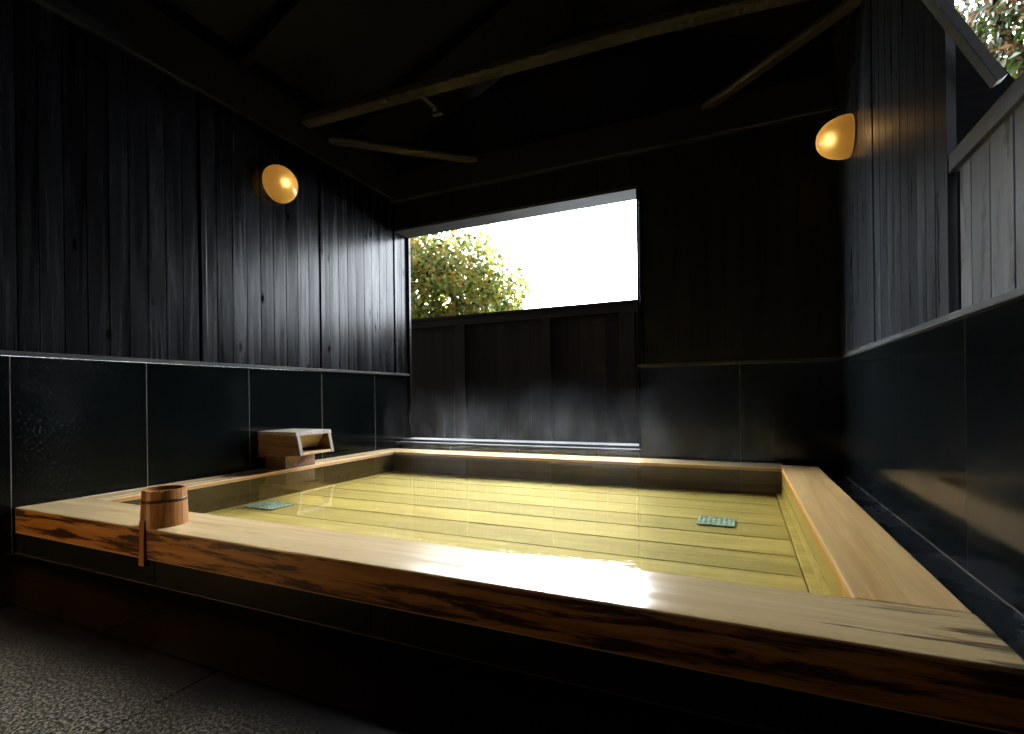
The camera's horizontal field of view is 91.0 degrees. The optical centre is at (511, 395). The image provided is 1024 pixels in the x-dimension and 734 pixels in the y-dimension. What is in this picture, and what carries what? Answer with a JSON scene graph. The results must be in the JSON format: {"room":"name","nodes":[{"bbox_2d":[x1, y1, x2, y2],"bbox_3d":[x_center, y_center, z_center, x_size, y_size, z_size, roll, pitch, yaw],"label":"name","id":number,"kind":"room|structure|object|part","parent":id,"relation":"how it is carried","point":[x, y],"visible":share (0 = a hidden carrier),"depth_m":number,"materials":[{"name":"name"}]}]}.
{"room":"spa","nodes":[
{"label":"spa","id":0,"kind":"room"},
{"bbox_2d":[0,0,408,556],"bbox_3d":[-2.813,-1.117,2.493,0.181,3.900,7.430,-1,0,24],"label":"wall","id":1,"kind":"structure","parent":0,"point":[100,229],"depth_m":3.33,"materials":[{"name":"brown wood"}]},
{"bbox_2d":[198,92,207,361],"bbox_3d":[-2.214,-1.201,3.603,0.018,1.925,0.038,-1,0,24],"label":"trim","id":2,"kind":"structure","parent":1,"relation":"attached to","point":[201,97],"depth_m":3.59,"materials":[{"name":"brown wood"}]},
{"bbox_2d":[0,350,409,375],"bbox_3d":[-2.720,-0.223,2.456,0.042,0.024,7.430,-1,0,24],"label":"trim","id":3,"kind":"structure","parent":1,"relation":"attached to","point":[2,352],"depth_m":3.35,"materials":[{"name":"grey wood"}]},
{"bbox_2d":[33,0,396,198],"bbox_3d":[-2.797,-2.347,2.479,0.170,0.380,7.430,-1,0,24],"label":"wall plate","id":4,"kind":"object","parent":1,"relation":"attached to","point":[137,25],"visible":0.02,"depth_m":3.66,"materials":[{"name":"brown wood"}]},
{"bbox_2d":[236,0,313,68],"bbox_3d":[-1.185,-3.031,3.485,2.146,0.980,0.070,-1,0,24],"label":"rafter","id":5,"kind":"object","parent":4,"relation":"on","point":[289,11],"visible":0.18,"depth_m":3.74,"materials":[{"name":"black wood"}]},
{"bbox_2d":[347,0,521,138],"bbox_3d":[-0.690,-3.037,4.578,2.146,0.980,0.070,-1,0,24],"label":"rafter","id":6,"kind":"object","parent":4,"relation":"on","point":[496,11],"visible":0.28,"depth_m":4.50,"materials":[{"name":"black wood"}]},
{"bbox_2d":[302,0,808,127],"bbox_3d":[0.129,-2.436,3.670,4.203,0.102,0.182,-1,0,21],"label":"tie beam","id":7,"kind":"structure","parent":4,"relation":"attached to","point":[709,11],"depth_m":3.55,"materials":[{"name":"brown wood"}]},
{"bbox_2d":[418,93,442,116],"bbox_3d":[-0.668,-2.367,4.100,0.090,0.049,0.260,-1,0,24],"label":"iron bracket","id":8,"kind":"object","parent":7,"relation":"attached to","point":[436,111],"visible":1,"depth_m":4.15,"materials":[{"name":"metal"}]},
{"bbox_3d":[-0.622,-2.363,4.200,0.090,0.040,0.040,-1,0,24],"label":"plate","id":9,"kind":"part","parent":8,"relation":"part of","materials":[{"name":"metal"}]},
{"bbox_2d":[40,0,392,197],"bbox_3d":[-2.714,-2.163,2.443,0.006,0.010,7.430,-1,0,24],"label":"trim","id":10,"kind":"structure","parent":1,"relation":"attached to","point":[45,2],"depth_m":3.48,"materials":[{"name":"black wood"}]},
{"bbox_2d":[262,164,297,203],"bbox_3d":[-1.881,-1.750,4.143,0.171,0.300,0.300,-1,0,24],"label":"wall lamp","id":11,"kind":"object","parent":1,"relation":"attached to","point":[279,182],"visible":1,"depth_m":4.07,"materials":[{"name":"orange glass"}]},
{"bbox_2d":[318,159,324,368],"bbox_3d":[-1.750,-1.207,4.626,0.018,1.925,0.038,-1,0,24],"label":"trim","id":12,"kind":"structure","parent":1,"relation":"attached to","point":[320,162],"depth_m":4.61,"materials":[{"name":"brown wood"}]},
{"bbox_2d":[393,203,397,372],"bbox_3d":[-1.302,-1.212,5.615,0.018,1.925,0.038,-1,0,24],"label":"trim","id":13,"kind":"structure","parent":1,"relation":"attached to","point":[394,232],"depth_m":5.60,"materials":[{"name":"brown wood"}]},
{"bbox_2d":[0,553,776,733],"bbox_3d":[-0.653,0.868,1.563,4.900,0.120,7.500,-1,0,24],"label":"floor","id":14,"kind":"structure","parent":0,"point":[82,651],"depth_m":1.42,"materials":[{"name":"stone"}]},
{"bbox_2d":[15,448,1023,733],"bbox_3d":[-0.141,0.680,3.255,4.018,0.242,3.154,-1,0,24],"label":"bathtub","id":15,"kind":"object","parent":14,"relation":"on","point":[805,615],"depth_m":1.75,"materials":[{"name":"brown wood"}]},
{"bbox_2d":[138,485,188,566],"bbox_3d":[-1.568,0.578,2.266,0.184,0.322,0.192,-1,0,24],"label":"wooden bucket","id":16,"kind":"object","parent":15,"relation":"on","point":[165,506],"visible":1,"depth_m":2.20,"materials":[{"name":"orange wood"}]},
{"bbox_3d":[-1.606,0.642,2.188,0.042,0.195,0.018,-1,0,24],"label":"handle","id":17,"kind":"part","parent":16,"relation":"part of","materials":[{"name":"orange wood"}]},
{"bbox_3d":[-1.710,0.774,3.546,0.270,0.011,0.190,-1,0,24],"label":"drain grate","id":18,"kind":"part","parent":15,"relation":"part of","materials":[{"name":"teal metal"}]},
{"bbox_2d":[257,428,333,468],"bbox_3d":[-1.733,0.429,4.056,0.453,0.300,0.366,-1,0,24],"label":"spout","id":19,"kind":"object","parent":15,"relation":"on","point":[295,447],"visible":1,"depth_m":3.97,"materials":[{"name":"brown wood"}]},
{"bbox_2d":[258,453,768,476],"bbox_3d":[-0.147,0.574,3.264,3.525,0.001,2.580,-1,0,24],"label":"ledge","id":20,"kind":"object","parent":15,"relation":"in","point":[397,459],"visible":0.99,"depth_m":4.42,"materials":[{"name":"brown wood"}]},
{"bbox_3d":[1.199,0.739,2.952,0.200,0.011,0.200,-1,0,24],"label":"drain grate","id":21,"kind":"part","parent":15,"relation":"part of","materials":[{"name":"metal"}]},
{"bbox_2d":[825,473,1023,659],"bbox_3d":[1.777,0.679,2.448,0.200,0.160,3.240,-1,0,24],"label":"ledge","id":22,"kind":"object","parent":14,"relation":"on","point":[1008,624],"visible":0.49,"depth_m":1.69,"materials":[{"name":"black stone"}]},
{"bbox_2d":[167,0,841,154],"bbox_3d":[-0.761,-2.991,1.718,4.740,1.200,8.130,-1,0,24],"label":"ceiling","id":23,"kind":"structure","parent":0,"point":[336,52],"depth_m":4.34,"materials":[{"name":"black wood"}]},
{"bbox_2d":[922,0,1006,87],"bbox_3d":[1.212,-2.000,1.910,0.982,1.883,0.050,-1,0,24],"label":"strut","id":24,"kind":"object","parent":23,"relation":"attached to","point":[949,18],"visible":1,"depth_m":1.74,"materials":[{"name":"grey wood"}]},
{"bbox_2d":[393,31,839,470],"bbox_3d":[0.803,-1.160,4.795,4.870,3.900,0.252,-1,0,24],"label":"wall","id":25,"kind":"structure","parent":0,"point":[740,230],"depth_m":4.26,"materials":[{"name":"brown wood"}]},
{"bbox_2d":[395,184,644,451],"bbox_3d":[-0.006,-0.675,5.170,2.715,2.390,0.320,-1,0,24],"label":"window","id":26,"kind":"structure","parent":25,"relation":"in","point":[635,192],"depth_m":4.98,"materials":[{"name":"brown wood"}]},
{"bbox_3d":[-0.008,0.496,5.178,2.680,0.049,0.320,-1,0,24],"label":"sill","id":27,"kind":"part","parent":26,"relation":"part of","materials":[{"name":"grey metal"}]},
{"bbox_2d":[390,70,837,203],"bbox_3d":[0.736,-2.312,4.701,4.690,0.295,0.166,-1,0,24],"label":"wall plate","id":28,"kind":"object","parent":25,"relation":"attached to","point":[816,95],"visible":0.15,"depth_m":4.46,"materials":[{"name":"brown wood"}]},
{"bbox_2d":[328,135,477,163],"bbox_3d":[-1.034,-2.394,4.916,1.426,0.057,0.109,-1,0,-18],"label":"brace","id":29,"kind":"object","parent":28,"relation":"attached to","point":[339,141],"visible":1,"depth_m":4.88,"materials":[{"name":"brown wood"}]},
{"bbox_2d":[701,0,861,109],"bbox_3d":[1.878,-2.429,3.651,0.108,0.057,1.277,-1,0,-23],"label":"brace","id":30,"kind":"object","parent":28,"relation":"attached to","point":[845,7],"visible":0.99,"depth_m":3.52,"materials":[{"name":"brown wood"}]},
{"bbox_2d":[638,357,839,366],"bbox_3d":[1.826,-0.277,4.194,1.530,0.024,0.030,-1,0,24],"label":"trim","id":31,"kind":"structure","parent":25,"relation":"attached to","point":[827,358],"depth_m":4.15,"materials":[{"name":"black wood"}]},
{"bbox_2d":[836,0,1023,614],"bbox_3d":[1.199,-1.164,0.647,0.284,3.900,7.380,-1,0,24],"label":"wall","id":32,"kind":"structure","parent":0,"point":[932,420],"depth_m":2.15,"materials":[{"name":"black stone"}]},
{"bbox_2d":[816,114,855,159],"bbox_3d":[2.166,-1.726,3.384,0.211,0.276,0.276,-1,0,24],"label":"wall lamp","id":33,"kind":"object","parent":32,"relation":"attached to","point":[835,140],"visible":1,"depth_m":3.30,"materials":[{"name":"orange glass"}]},
{"bbox_2d":[837,286,1023,358],"bbox_3d":[1.056,-0.277,0.607,0.052,0.026,7.180,-1,0,24],"label":"trim","id":34,"kind":"structure","parent":32,"relation":"attached to","point":[1012,295],"depth_m":1.78,"materials":[{"name":"grey wood"}]},
{"bbox_2d":[843,474,1023,616],"bbox_3d":[1.865,0.598,2.408,0.004,0.007,3.240,-1,0,24],"label":"baseboard","id":35,"kind":"structure","parent":32,"relation":"attached to","point":[1008,604],"depth_m":1.82,"materials":[{"name":"tile"}]},
{"bbox_2d":[949,70,1023,308],"bbox_3d":[0.615,-0.567,-0.433,0.090,0.590,4.925,-1,0,24],"label":"wooden fence","id":36,"kind":"object","parent":32,"relation":"on","point":[989,160],"visible":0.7,"depth_m":1.54,"materials":[{"name":"grey wood"}]},
{"bbox_3d":[0.612,-0.830,-0.433,0.090,0.065,4.925,-1,0,24],"label":"cap rail","id":37,"kind":"part","parent":36,"relation":"part of","materials":[{"name":"grey wood"}]},
{"label":"outside","id":38,"kind":"structure","parent":0,"visible":0},
{"bbox_2d":[955,44,1014,309],"bbox_3d":[2.646,-1.237,2.889,0.940,1.810,1.340,-1,0,24],"label":"eave","id":39,"kind":"object","parent":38,"point":[974,97],"visible":0.02,"depth_m":2.38},
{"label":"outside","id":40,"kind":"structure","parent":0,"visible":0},
{"bbox_3d":[3.314,0.911,7.286,32.000,0.200,28.000,-1,0,24],"label":"ground","id":41,"kind":"structure","parent":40,"visible":0},
{"bbox_2d":[410,225,544,318],"bbox_3d":[-3.327,-2.535,17.039,9.902,6.850,7.473,-1,0,27],"label":"leafy tree","id":42,"kind":"object","parent":41,"relation":"on","point":[438,280],"visible":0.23,"depth_m":14.93,"materials":[{"name":"green plant"}]},
{"bbox_2d":[411,299,638,443],"bbox_3d":[3.578,-0.296,6.447,16.800,2.206,0.160,-1,0,24],"label":"fence","id":43,"kind":"object","parent":41,"relation":"on","point":[567,373],"visible":0.18,"depth_m":7.93,"materials":[{"name":"brown wood"}]},
{"bbox_3d":[-0.818,-0.160,8.446,0.140,2.040,0.119,-1,0,24],"label":"post","id":44,"kind":"part","parent":43,"relation":"part of","materials":[{"name":"brown wood"}]},
{"bbox_3d":[3.566,-1.298,6.447,16.800,0.130,0.100,-1,0,24],"label":"rail","id":45,"kind":"part","parent":43,"relation":"part of","materials":[{"name":"black wood"}]},
{"bbox_3d":[0.557,-0.177,7.822,0.140,2.040,0.119,-1,0,24],"label":"post","id":46,"kind":"part","parent":43,"relation":"part of","materials":[{"name":"brown wood"}]},
{"bbox_3d":[1.687,-0.190,7.310,0.220,2.040,0.119,-1,0,24],"label":"post","id":47,"kind":"part","parent":43,"relation":"part of","materials":[{"name":"brown wood"}]},
{"bbox_2d":[955,0,1023,79],"bbox_3d":[4.419,-1.731,4.191,1.918,5.056,1.834,-1,0,24],"label":"leafy tree","id":48,"kind":"object","parent":41,"relation":"on","point":[1003,42],"visible":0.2,"depth_m":4.04,"materials":[{"name":"green plant"}]}
]}

